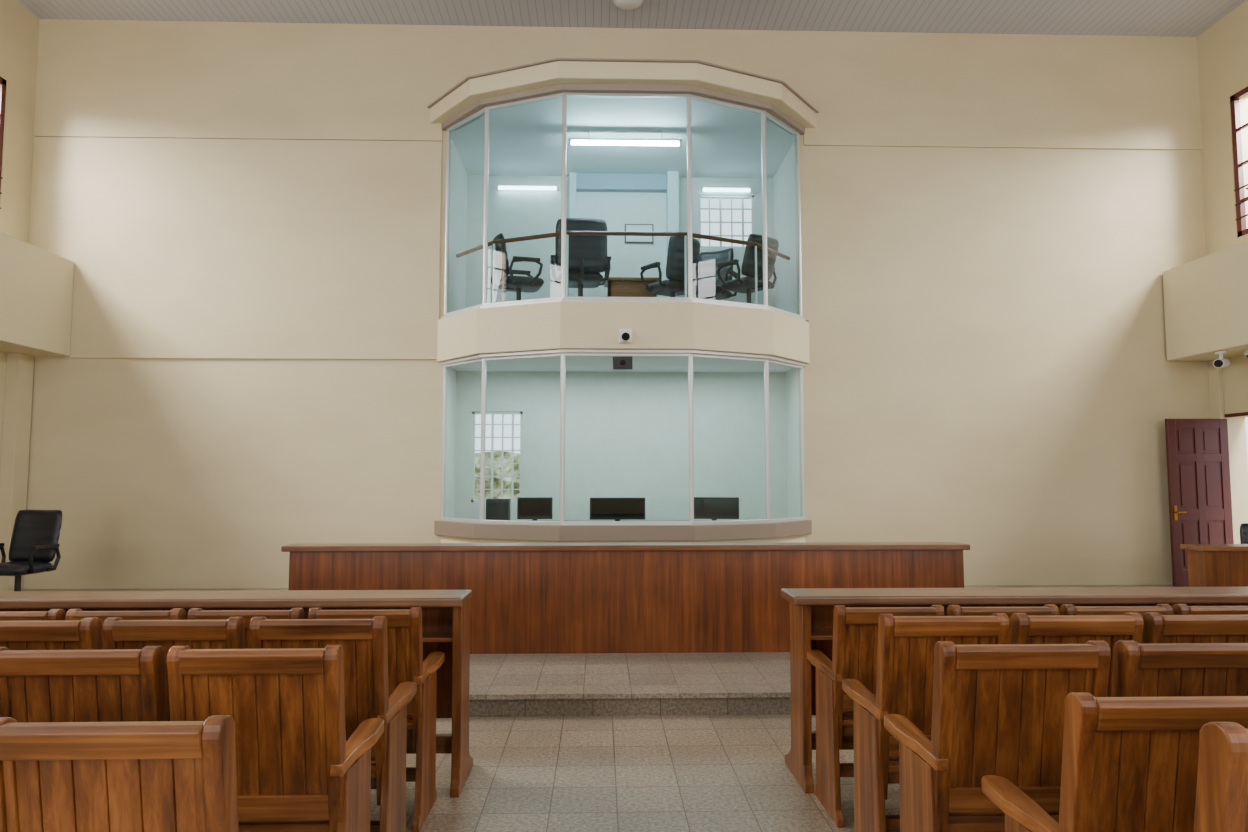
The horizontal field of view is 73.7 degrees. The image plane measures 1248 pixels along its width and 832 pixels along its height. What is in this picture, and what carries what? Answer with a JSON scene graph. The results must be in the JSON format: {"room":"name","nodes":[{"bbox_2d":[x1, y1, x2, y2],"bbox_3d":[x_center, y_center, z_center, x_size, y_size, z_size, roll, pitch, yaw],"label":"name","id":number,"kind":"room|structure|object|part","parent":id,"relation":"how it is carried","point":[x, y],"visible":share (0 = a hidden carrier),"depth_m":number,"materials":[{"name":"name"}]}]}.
{"room":"courtroom","nodes":[
{"label":"courtroom","id":0,"kind":"room"},
{"bbox_2d":[0,0,39,477],"bbox_3d":[-7.251,-1.938,2.691,0.250,7.220,15.500,0,-4,-2],"label":"wall","id":1,"kind":"structure","parent":0,"point":[19,27],"depth_m":10.04,"materials":[{"name":"beige paint"}]},
{"bbox_2d":[0,76,6,189],"bbox_3d":[-7.334,-3.189,8.613,0.060,1.780,2.430,0,-4,-2],"label":"window","id":2,"kind":"structure","parent":1,"relation":"in","point":[3,81],"depth_m":9.81,"materials":[{"name":"red paint"}]},
{"bbox_2d":[0,353,33,590],"bbox_3d":[-7.265,0.662,9.920,0.150,2.810,0.254,0,-4,-2],"label":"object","id":3,"kind":"structure","parent":1,"relation":"attached to","point":[20,367],"depth_m":9.86,"materials":[{"name":"beige paint"}]},
{"bbox_2d":[0,232,73,355],"bbox_3d":[-6.833,-1.871,2.583,0.580,1.170,15.270,0,-4,-2],"label":"balcony","id":4,"kind":"object","parent":1,"relation":"attached to","point":[36,284],"visible":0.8,"depth_m":9.54,"materials":[{"name":"beige paint"}]},
{"bbox_2d":[22,130,1209,588],"bbox_3d":[0.070,-1.363,10.534,14.840,7.220,0.200,0,-4,-2],"label":"wall","id":5,"kind":"structure","parent":0,"point":[988,370],"depth_m":10.42,"materials":[{"name":"beige paint"}]},
{"bbox_2d":[28,137,441,359],"bbox_3d":[-4.820,-2.087,10.333,5.050,2.775,0.025,0,-4,-2],"label":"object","id":6,"kind":"structure","parent":5,"relation":"attached to","point":[178,248],"depth_m":10.32,"materials":[{"name":"beige paint"}]},
{"bbox_2d":[33,19,1202,149],"bbox_3d":[0.073,-4.219,10.628,14.840,1.510,0.030,0,-4,-2],"label":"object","id":7,"kind":"structure","parent":5,"relation":"attached to","point":[95,78],"depth_m":10.64,"materials":[{"name":"beige paint"}]},
{"bbox_2d":[466,175,774,307],"bbox_3d":[-0.043,-2.366,12.109,4.460,2.550,0.100,0,-4,-2],"label":"wall","id":8,"kind":"structure","parent":0,"point":[511,213],"depth_m":12.07,"materials":[{"name":"paint"}]},
{"bbox_2d":[569,171,678,296],"bbox_3d":[-0.003,-2.304,11.930,1.570,2.400,0.250,0,-4,-2],"label":"trim","id":9,"kind":"structure","parent":8,"relation":"attached to","point":[668,183],"depth_m":11.99,"materials":[{"name":"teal paint"}]},
{"bbox_2d":[625,224,653,243],"bbox_3d":[0.219,-2.645,12.064,0.420,0.280,0.035,0,-4,-2],"label":"framed notice","id":10,"kind":"object","parent":8,"relation":"attached to","point":[628,227],"visible":0.71,"depth_m":12.05,"materials":[{"name":"white paper"}]},
{"bbox_2d":[698,195,753,247],"bbox_3d":[1.496,-2.836,12.188,0.820,0.800,0.060,0,-4,-2],"label":"window","id":11,"kind":"structure","parent":8,"relation":"in","point":[720,197],"depth_m":12.18,"materials":[{"name":"white plastic"}]},
{"bbox_2d":[455,371,787,519],"bbox_3d":[-0.025,0.783,11.227,4.460,2.760,0.100,0,-4,-2],"label":"wall","id":12,"kind":"structure","parent":0,"point":[627,433],"depth_m":11.21,"materials":[{"name":"paint"}]},
{"bbox_2d":[471,411,522,502],"bbox_3d":[-1.704,0.550,11.195,0.680,1.220,0.060,0,-4,-2],"label":"window","id":13,"kind":"structure","parent":12,"relation":"in","point":[492,424],"depth_m":11.18,"materials":[{"name":"white plastic"}]},
{"bbox_2d":[445,138,799,517],"bbox_3d":[-0.033,-0.791,11.643,4.700,5.960,2.100,0,-4,-2],"label":"wall","id":14,"kind":"structure","parent":0,"point":[784,205],"depth_m":11.09,"materials":[{"name":"paint"}]},
{"bbox_2d":[454,97,791,366],"bbox_3d":[0.017,-2.152,9.994,4.302,3.005,0.990,0,-4,-2],"label":"ceiling","id":15,"kind":"structure","parent":0,"point":[595,114],"depth_m":10.11,"materials":[{"name":"white paint"}]},
{"bbox_2d":[569,129,681,146],"bbox_3d":[0.016,-3.510,10.489,1.420,0.205,0.060,0,-4,-2],"label":"fluorescent light","id":16,"kind":"object","parent":15,"relation":"attached to","point":[572,141],"visible":1,"depth_m":10.47,"materials":[{"name":"white plastic"}]},
{"bbox_2d":[17,0,1245,36],"bbox_3d":[0.293,-5.605,3.078,15.440,0.150,15.900,0,-4,-2],"label":"ceiling","id":17,"kind":"structure","parent":0,"point":[1169,18],"depth_m":10.31,"materials":[{"name":"grey plastic"}]},
{"bbox_2d":[613,0,642,9],"bbox_3d":[0.053,-4.969,9.996,0.360,0.107,0.360,0,-4,-2],"label":"ceiling light","id":18,"kind":"object","parent":17,"relation":"attached to","point":[623,4],"depth_m":9.97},
{"bbox_2d":[370,714,899,831],"bbox_3d":[0.370,1.551,-0.108,15.440,0.150,10.590,0,-4,-2],"label":"floor","id":19,"kind":"structure","parent":0,"point":[665,773],"depth_m":4.04,"materials":[{"name":"tile"}]},
{"bbox_2d":[0,609,65,620],"bbox_3d":[-2.600,1.286,3.640,0.484,0.928,0.456,0,-4,-1],"label":"chair","id":20,"kind":"object","parent":19,"relation":"on","point":[53,614],"visible":0.13,"depth_m":3.46,"materials":[{"name":"brown wood"}]},
{"bbox_2d":[0,617,101,649],"bbox_3d":[-2.095,1.214,3.073,0.484,0.988,0.466,0,-4,-2],"label":"chair","id":21,"kind":"object","parent":19,"relation":"on","point":[86,633],"visible":0.2,"depth_m":2.89,"materials":[{"name":"brown wood"}]},
{"bbox_2d":[0,646,167,722],"bbox_3d":[-1.608,1.178,2.579,0.510,0.988,0.466,0,-4,-2],"label":"chair","id":22,"kind":"object","parent":19,"relation":"on","point":[115,685],"visible":0.29,"depth_m":2.42,"materials":[{"name":"brown wood"}]},
{"bbox_2d":[0,715,238,831],"bbox_3d":[-1.067,1.125,1.866,0.510,0.988,0.466,0,-4,-2],"label":"chair","id":23,"kind":"object","parent":19,"relation":"on","point":[144,776],"visible":1,"depth_m":1.70,"materials":[{"name":"brown wood"}]},
{"bbox_2d":[65,608,185,649],"bbox_3d":[-2.102,1.287,3.655,0.484,0.928,0.456,0,-4,-2],"label":"chair","id":24,"kind":"object","parent":19,"relation":"on","point":[175,613],"visible":0.09,"depth_m":3.47,"materials":[{"name":"brown wood"}]},
{"bbox_2d":[103,617,245,720],"bbox_3d":[-1.590,1.215,3.088,0.484,0.988,0.466,0,-4,-2],"label":"chair","id":25,"kind":"object","parent":19,"relation":"on","point":[118,633],"visible":0.27,"depth_m":2.90,"materials":[{"name":"brown wood"}]},
{"bbox_2d":[0,590,472,796],"bbox_3d":[-3.385,1.312,3.979,5.268,0.924,0.520,0,-4,-2],"label":"desk","id":26,"kind":"object","parent":19,"relation":"on","point":[445,613],"visible":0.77,"depth_m":3.91,"materials":[{"name":"brown wood"}]},
{"bbox_3d":[-3.355,1.189,4.041,5.130,0.580,0.025,0,-4,-2],"label":"modesty panel","id":27,"kind":"part","parent":26,"relation":"part of","materials":[{"name":"brown wood"}]},
{"bbox_2d":[406,631,451,753],"bbox_3d":[-3.352,1.331,3.933,5.130,0.560,0.170,0,-4,-2],"label":"shelf","id":28,"kind":"object","parent":26,"relation":"attached to","point":[433,641],"depth_m":4.09,"materials":[{"name":"brown wood"}]},
{"bbox_2d":[187,608,303,648],"bbox_3d":[-1.601,1.288,3.669,0.484,0.928,0.456,0,-4,-2],"label":"chair","id":29,"kind":"object","parent":19,"relation":"on","point":[194,613],"visible":0.11,"depth_m":3.48,"materials":[{"name":"brown wood"}]},
{"bbox_2d":[167,645,383,831],"bbox_3d":[-1.073,1.179,2.600,0.533,0.988,0.477,0,-4,-2],"label":"chair","id":30,"kind":"object","parent":19,"relation":"on","point":[297,770],"visible":0.7,"depth_m":2.45,"materials":[{"name":"brown wood"}]},
{"bbox_2d":[250,616,416,831],"bbox_3d":[-1.075,1.217,3.108,0.506,0.988,0.477,0,-4,-2],"label":"chair","id":31,"kind":"object","parent":19,"relation":"on","point":[364,642],"visible":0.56,"depth_m":2.96,"materials":[{"name":"brown wood"}]},
{"bbox_2d":[308,607,444,831],"bbox_3d":[-1.090,1.289,3.690,0.506,0.928,0.467,0,-4,-1],"label":"chair","id":32,"kind":"object","parent":19,"relation":"on","point":[406,663],"visible":0.42,"depth_m":3.54,"materials":[{"name":"brown wood"}]},
{"bbox_2d":[21,585,1188,716],"bbox_3d":[0.108,2.146,8.959,14.840,0.290,7.630,0,-4,-2],"label":"platform","id":33,"kind":"object","parent":19,"relation":"on","point":[718,683],"visible":0.12,"depth_m":5.39,"materials":[{"name":"tile"}]},
{"bbox_2d":[0,510,61,590],"bbox_3d":[-5.961,1.440,8.198,0.656,1.006,0.641,0,-4,6],"label":"office chair","id":34,"kind":"object","parent":33,"relation":"on","point":[34,544],"visible":0.81,"depth_m":8.37,"materials":[{"name":"black leather"}]},
{"bbox_3d":[-5.965,1.495,8.165,0.485,0.116,0.466,0,-4,6],"label":"seat","id":35,"kind":"part","parent":34,"relation":"part of","materials":[{"name":"black leather"}]},
{"bbox_3d":[-5.937,1.216,8.435,0.522,0.532,0.120,0,-14,6],"label":"backrest","id":36,"kind":"part","parent":34,"relation":"part of","materials":[{"name":"black leather"}]},
{"bbox_2d":[427,58,818,542],"bbox_3d":[-0.011,-0.871,10.892,5.033,6.010,3.610,0,-4,-2],"label":"bay window","id":37,"kind":"structure","parent":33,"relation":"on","point":[563,326],"depth_m":9.59,"materials":[{"name":"beige paint"}]},
{"bbox_2d":[486,499,510,519],"bbox_3d":[-1.504,1.136,9.952,0.270,0.290,0.205,0,-4,-2],"label":"computer monitor","id":38,"kind":"object","parent":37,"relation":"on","point":[496,509],"visible":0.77,"depth_m":9.86,"materials":[{"name":"black plastic"}]},
{"bbox_2d":[490,233,543,300],"bbox_3d":[-1.355,-1.739,10.721,0.726,1.093,0.744,1,-4,-17],"label":"office chair","id":39,"kind":"object","parent":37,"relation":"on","point":[518,284],"visible":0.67,"depth_m":10.49,"materials":[{"name":"black leather"}]},
{"bbox_3d":[-1.596,-2.017,10.669,0.136,0.554,0.528,-9,-1,-17],"label":"backrest","id":40,"kind":"part","parent":39,"relation":"part of","materials":[{"name":"black leather"}]},
{"bbox_3d":[-1.324,-1.698,10.728,0.528,0.132,0.550,1,-4,-17],"label":"seat","id":41,"kind":"part","parent":39,"relation":"part of","materials":[{"name":"black leather"}]},
{"bbox_2d":[496,184,558,190],"bbox_3d":[-1.389,-3.294,11.998,0.900,0.075,0.060,0,-4,-2],"label":"fluorescent light","id":42,"kind":"object","parent":37,"relation":"attached to","point":[498,186],"visible":1,"depth_m":11.98,"materials":[{"name":"white plastic"}]},
{"bbox_2d":[550,218,610,296],"bbox_3d":[-0.548,-1.812,10.499,0.757,1.206,0.740,0,-4,-6],"label":"office chair","id":43,"kind":"object","parent":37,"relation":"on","point":[587,255],"visible":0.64,"depth_m":10.24,"materials":[{"name":"black leather"}]},
{"bbox_3d":[-0.552,-1.722,10.526,0.560,0.134,0.538,0,-4,-6],"label":"seat","id":44,"kind":"part","parent":43,"relation":"part of","materials":[{"name":"black leather"}]},
{"bbox_3d":[-0.523,-2.106,10.265,0.645,0.659,0.138,0,4,-6],"label":"backrest","id":45,"kind":"part","parent":43,"relation":"part of","materials":[{"name":"black leather"}]},
{"bbox_2d":[456,231,789,303],"bbox_3d":[0.015,-1.667,10.044,4.256,0.834,1.071,0,-4,-2],"label":"handrail","id":46,"kind":"object","parent":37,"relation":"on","point":[585,233],"visible":0.83,"depth_m":9.66,"materials":[{"name":"brown wood"}]},
{"bbox_2d":[613,356,632,369],"bbox_3d":[-0.015,-0.591,9.246,0.220,0.140,0.090,0,-4,-2],"label":"intercom","id":47,"kind":"object","parent":37,"relation":"attached to","point":[619,362],"visible":1,"depth_m":9.22,"materials":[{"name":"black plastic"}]},
{"bbox_3d":[0.019,1.325,9.664,4.642,0.170,1.140,0,-4,-2],"label":"sill","id":48,"kind":"part","parent":37,"relation":"part of","materials":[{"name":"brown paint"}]},
{"bbox_3d":[0.018,-2.462,9.973,4.484,2.410,1.079,0,-4,-2],"label":"frame","id":49,"kind":"part","parent":37,"relation":"part of","materials":[{"name":"silver metal"}]},
{"bbox_3d":[0.021,-3.831,9.969,4.969,0.200,1.285,0,-4,-2],"label":"cornice","id":50,"kind":"part","parent":37,"relation":"part of","materials":[{"name":"beige paint"}]},
{"bbox_3d":[0.018,0.285,9.772,4.484,1.920,1.079,0,-4,-2],"label":"frame","id":51,"kind":"part","parent":37,"relation":"part of","materials":[{"name":"silver metal"}]},
{"bbox_2d":[619,329,631,342],"bbox_3d":[0.018,-0.891,9.180,0.150,0.160,0.108,0,-4,-2],"label":"security camera","id":52,"kind":"object","parent":37,"relation":"attached to","point":[625,335],"visible":1,"depth_m":9.16,"materials":[{"name":"white plastic"}]},
{"bbox_2d":[604,277,658,296],"bbox_3d":[0.097,-1.503,11.523,0.750,0.740,0.450,0,-4,-2],"label":"meeting table","id":53,"kind":"object","parent":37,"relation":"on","point":[616,286],"visible":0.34,"depth_m":11.36,"materials":[{"name":"brown wood"}]},
{"bbox_2d":[640,236,701,296],"bbox_3d":[0.640,-1.739,10.929,0.744,1.123,0.726,3,-5,-37],"label":"office chair","id":54,"kind":"object","parent":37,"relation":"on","point":[674,285],"visible":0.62,"depth_m":10.69,"materials":[{"name":"black leather"}]},
{"bbox_3d":[0.620,-1.682,10.952,0.550,0.132,0.528,3,-5,-37],"label":"seat","id":55,"kind":"part","parent":54,"relation":"part of","materials":[{"name":"black leather"}]},
{"bbox_3d":[0.790,-2.026,10.748,0.528,0.585,0.136,3,5,-37],"label":"backrest","id":56,"kind":"part","parent":54,"relation":"part of","materials":[{"name":"black leather"}]},
{"bbox_2d":[684,248,737,299],"bbox_3d":[1.159,-1.742,11.296,0.744,1.183,0.726,-2,-5,28],"label":"office chair","id":57,"kind":"object","parent":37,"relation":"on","point":[710,288],"visible":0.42,"depth_m":11.45,"materials":[{"name":"black leather"}]},
{"bbox_3d":[1.144,-1.659,11.261,0.550,0.132,0.528,-2,-5,28],"label":"seat","id":58,"kind":"part","parent":57,"relation":"part of","materials":[{"name":"black leather"}]},
{"bbox_3d":[1.279,-1.998,11.536,0.528,0.647,0.136,-2,-15,28],"label":"backrest","id":59,"kind":"part","parent":57,"relation":"part of","materials":[{"name":"black leather"}]},
{"bbox_2d":[700,186,751,192],"bbox_3d":[1.485,-3.288,12.081,0.750,0.075,0.060,0,-4,-2],"label":"fluorescent light","id":60,"kind":"object","parent":37,"relation":"attached to","point":[702,188],"visible":1,"depth_m":12.06,"materials":[{"name":"white plastic"}]},
{"bbox_2d":[717,234,778,302],"bbox_3d":[1.602,-1.717,10.649,0.710,1.039,0.707,3,-5,-37],"label":"office chair","id":61,"kind":"object","parent":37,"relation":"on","point":[746,285],"visible":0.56,"depth_m":10.44,"materials":[{"name":"black leather"}]},
{"bbox_3d":[1.579,-1.679,10.677,0.525,0.126,0.504,3,-5,-37],"label":"seat","id":62,"kind":"part","parent":61,"relation":"part of","materials":[{"name":"black leather"}]},
{"bbox_3d":[1.741,-1.995,10.482,0.554,0.529,0.130,3,13,-37],"label":"backrest","id":63,"kind":"part","parent":61,"relation":"part of","materials":[{"name":"black leather"}]},
{"bbox_3d":[0.012,1.674,9.909,3.000,0.790,0.500,0,-4,-2],"label":"countertop","id":64,"kind":"structure","parent":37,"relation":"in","visible":0},
{"bbox_2d":[517,497,552,520],"bbox_3d":[-1.073,1.133,10.017,0.420,0.305,0.160,1,-4,-7],"label":"computer monitor","id":65,"kind":"object","parent":64,"relation":"on","point":[534,508],"visible":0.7,"depth_m":9.98,"materials":[{"name":"black plastic"}]},
{"bbox_2d":[590,498,644,520],"bbox_3d":[-0.078,1.126,9.916,0.660,0.305,0.160,0,-4,-2],"label":"computer monitor","id":66,"kind":"object","parent":64,"relation":"on","point":[617,509],"visible":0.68,"depth_m":9.88,"materials":[{"name":"black plastic"}]},
{"bbox_2d":[694,497,738,520],"bbox_3d":[1.092,1.137,10.079,0.600,0.305,0.160,-1,-4,10],"label":"computer monitor","id":67,"kind":"object","parent":64,"relation":"on","point":[714,508],"visible":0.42,"depth_m":10.04,"materials":[{"name":"black plastic"}]},
{"bbox_2d":[281,542,969,653],"bbox_3d":[0.036,1.421,6.653,5.280,0.818,0.630,0,-4,-2],"label":"desk","id":68,"kind":"object","parent":33,"relation":"on","point":[527,598],"visible":0.7,"depth_m":6.38,"materials":[{"name":"brown wood"}]},
{"bbox_2d":[1180,544,1247,586],"bbox_3d":[6.189,1.510,7.331,2.400,0.740,0.280,0,-4,-2],"label":"desk","id":69,"kind":"object","parent":33,"relation":"on","point":[1209,565],"visible":0.56,"depth_m":7.22,"materials":[{"name":"brown wood"}]},
{"bbox_2d":[1240,523,1247,543],"bbox_3d":[6.508,1.529,8.402,0.554,0.860,0.542,-2,-5,28],"label":"office chair","id":70,"kind":"object","parent":33,"relation":"on","point":[1243,527],"visible":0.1,"depth_m":8.65,"materials":[{"name":"black leather"}]},
{"bbox_2d":[807,605,943,826],"bbox_3d":[1.128,1.294,3.753,0.506,0.928,0.467,0,-4,-2],"label":"chair","id":71,"kind":"object","parent":19,"relation":"on","point":[855,629],"visible":0.42,"depth_m":3.60,"materials":[{"name":"brown wood"}]},
{"bbox_2d":[842,613,1008,831],"bbox_3d":[1.140,1.221,3.172,0.496,0.988,0.477,0,-4,-2],"label":"chair","id":72,"kind":"object","parent":19,"relation":"on","point":[906,644],"visible":0.59,"depth_m":3.02,"materials":[{"name":"brown wood"}]},
{"bbox_2d":[884,640,1110,831],"bbox_3d":[1.180,1.184,2.664,0.554,0.988,0.477,0,-4,-2],"label":"chair","id":73,"kind":"object","parent":19,"relation":"on","point":[998,709],"visible":0.8,"depth_m":2.51,"materials":[{"name":"brown wood"}]},
{"bbox_2d":[947,604,1058,643],"bbox_3d":[1.638,1.295,3.762,0.484,0.928,0.456,0,-4,-2],"label":"chair","id":74,"kind":"object","parent":19,"relation":"on","point":[1047,609],"visible":0.12,"depth_m":3.57,"materials":[{"name":"brown wood"}]},
{"bbox_2d":[781,587,1247,792],"bbox_3d":[3.481,1.327,4.176,5.395,0.924,0.520,0,-4,-2],"label":"desk","id":75,"kind":"object","parent":19,"relation":"on","point":[811,609],"visible":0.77,"depth_m":3.98,"materials":[{"name":"brown wood"}]},
{"bbox_2d":[811,629,853,749],"bbox_3d":[3.472,1.346,4.130,5.215,0.560,0.170,0,-4,-2],"label":"shelf","id":76,"kind":"object","parent":75,"relation":"attached to","point":[821,639],"depth_m":4.13,"materials":[{"name":"brown wood"}]},
{"bbox_3d":[3.470,1.203,4.238,5.215,0.580,0.025,0,-4,-2],"label":"modesty panel","id":77,"kind":"part","parent":75,"relation":"part of","materials":[{"name":"brown wood"}]},
{"bbox_2d":[1010,612,1142,696],"bbox_3d":[1.642,1.222,3.181,0.474,0.988,0.466,0,-4,-1],"label":"chair","id":78,"kind":"object","parent":19,"relation":"on","point":[1024,629],"visible":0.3,"depth_m":2.99,"materials":[{"name":"brown wood"}]},
{"bbox_2d":[981,692,1247,831],"bbox_3d":[1.252,1.140,2.068,0.533,0.988,0.477,0,-4,-2],"label":"chair","id":79,"kind":"object","parent":19,"relation":"on","point":[1130,764],"visible":0.88,"depth_m":1.90,"materials":[{"name":"brown wood"}]},
{"bbox_2d":[1059,604,1172,615],"bbox_3d":[2.140,1.296,3.777,0.484,0.928,0.456,0,-4,-1],"label":"chair","id":80,"kind":"object","parent":19,"relation":"on","point":[1065,609],"visible":0.06,"depth_m":3.59,"materials":[{"name":"brown wood"}]},
{"bbox_2d":[1111,640,1247,696],"bbox_3d":[1.746,1.185,2.675,0.530,0.988,0.466,0,-4,-2],"label":"chair","id":81,"kind":"object","parent":19,"relation":"on","point":[1154,669],"visible":0.2,"depth_m":2.50,"materials":[{"name":"brown wood"}]},
{"bbox_2d":[1141,612,1247,643],"bbox_3d":[2.129,1.223,3.195,0.474,0.988,0.466,0,-4,-2],"label":"chair","id":82,"kind":"object","parent":19,"relation":"on","point":[1157,628],"visible":0.23,"depth_m":3.00,"materials":[{"name":"brown wood"}]},
{"bbox_2d":[1172,604,1247,614],"bbox_3d":[2.637,1.297,3.791,0.484,0.928,0.456,0,-4,-2],"label":"chair","id":83,"kind":"object","parent":19,"relation":"on","point":[1178,609],"visible":0.09,"depth_m":3.60,"materials":[{"name":"brown wood"}]},
{"bbox_2d":[1194,722,1247,831],"bbox_3d":[1.207,1.060,1.554,0.533,1.073,0.492,0,-4,-2],"label":"chair","id":84,"kind":"object","parent":19,"relation":"on","point":[1221,805],"visible":1,"depth_m":1.37,"materials":[{"name":"brown wood"}]},
{"bbox_2d":[1197,0,1247,543],"bbox_3d":[7.832,-1.907,3.125,0.250,7.220,15.500,0,-4,-2],"label":"wall","id":85,"kind":"structure","parent":0,"point":[1222,49],"depth_m":10.35,"materials":[{"name":"beige paint"}]},
{"bbox_2d":[1165,419,1233,585],"bbox_3d":[7.097,1.055,10.218,0.760,2.050,0.102,0,-4,-2],"label":"door","id":86,"kind":"structure","parent":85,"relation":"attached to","point":[1197,450],"depth_m":10.24,"materials":[{"name":"red paint"}]},
{"bbox_3d":[6.808,1.187,10.178,0.120,0.180,0.058,0,-4,-2],"label":"handle","id":87,"kind":"part","parent":86,"relation":"part of","materials":[{"name":"gold metal"}]},
{"bbox_2d":[1163,241,1247,360],"bbox_3d":[7.406,-1.831,2.992,0.610,1.150,15.270,0,-4,-2],"label":"balcony","id":88,"kind":"object","parent":85,"relation":"attached to","point":[1206,297],"visible":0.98,"depth_m":9.84,"materials":[{"name":"beige paint"}]},
{"bbox_2d":[1213,351,1229,367],"bbox_3d":[7.020,-0.655,9.778,0.260,0.204,0.120,4,-5,-40],"label":"camera","id":89,"kind":"object","parent":88,"relation":"attached to","point":[1222,362],"visible":1,"depth_m":9.73,"materials":[{"name":"white plastic"}]},
{"bbox_2d":[1208,360,1224,418],"bbox_3d":[7.462,0.698,10.411,0.060,2.810,0.170,0,-4,-2],"label":"trim","id":90,"kind":"structure","parent":85,"relation":"attached to","point":[1215,378],"depth_m":10.46,"materials":[{"name":"beige paint"}]},
{"bbox_2d":[1225,412,1247,416],"bbox_3d":[7.529,0.995,9.810,0.060,2.130,0.970,0,-4,-2],"label":"trim","id":91,"kind":"structure","parent":85,"relation":"attached to","point":[1242,413],"depth_m":10.18,"materials":[{"name":"red paint"}]},
{"bbox_2d":[1230,86,1247,236],"bbox_3d":[7.580,-3.157,9.042,0.060,1.780,2.430,0,-4,-2],"label":"window","id":92,"kind":"structure","parent":85,"relation":"in","point":[1242,230],"depth_m":10.19,"materials":[{"name":"red paint"}]},
{"bbox_2d":[1234,184,1247,219],"bbox_3d":[7.433,-2.668,9.012,0.195,0.382,2.350,0,-4,-2],"label":"security bars","id":93,"kind":"object","parent":92,"relation":"attached to","point":[1246,184],"visible":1,"depth_m":10.07,"materials":[{"name":"grey metal"}]},
{"label":"outside","id":94,"kind":"structure","parent":0,"visible":0},
{"bbox_3d":[-0.144,1.951,4.868,80.000,0.180,70.000,0,-4,-2],"label":"paving","id":95,"kind":"object","parent":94,"visible":0},
{"bbox_2d":[474,451,519,499],"bbox_3d":[-3.469,1.650,16.073,8.094,2.059,0.837,0,-4,-2],"label":"hedge","id":96,"kind":"object","parent":95,"relation":"on","point":[497,454],"visible":0.02,"depth_m":16.19,"materials":[{"name":"green plant"}]}
]}

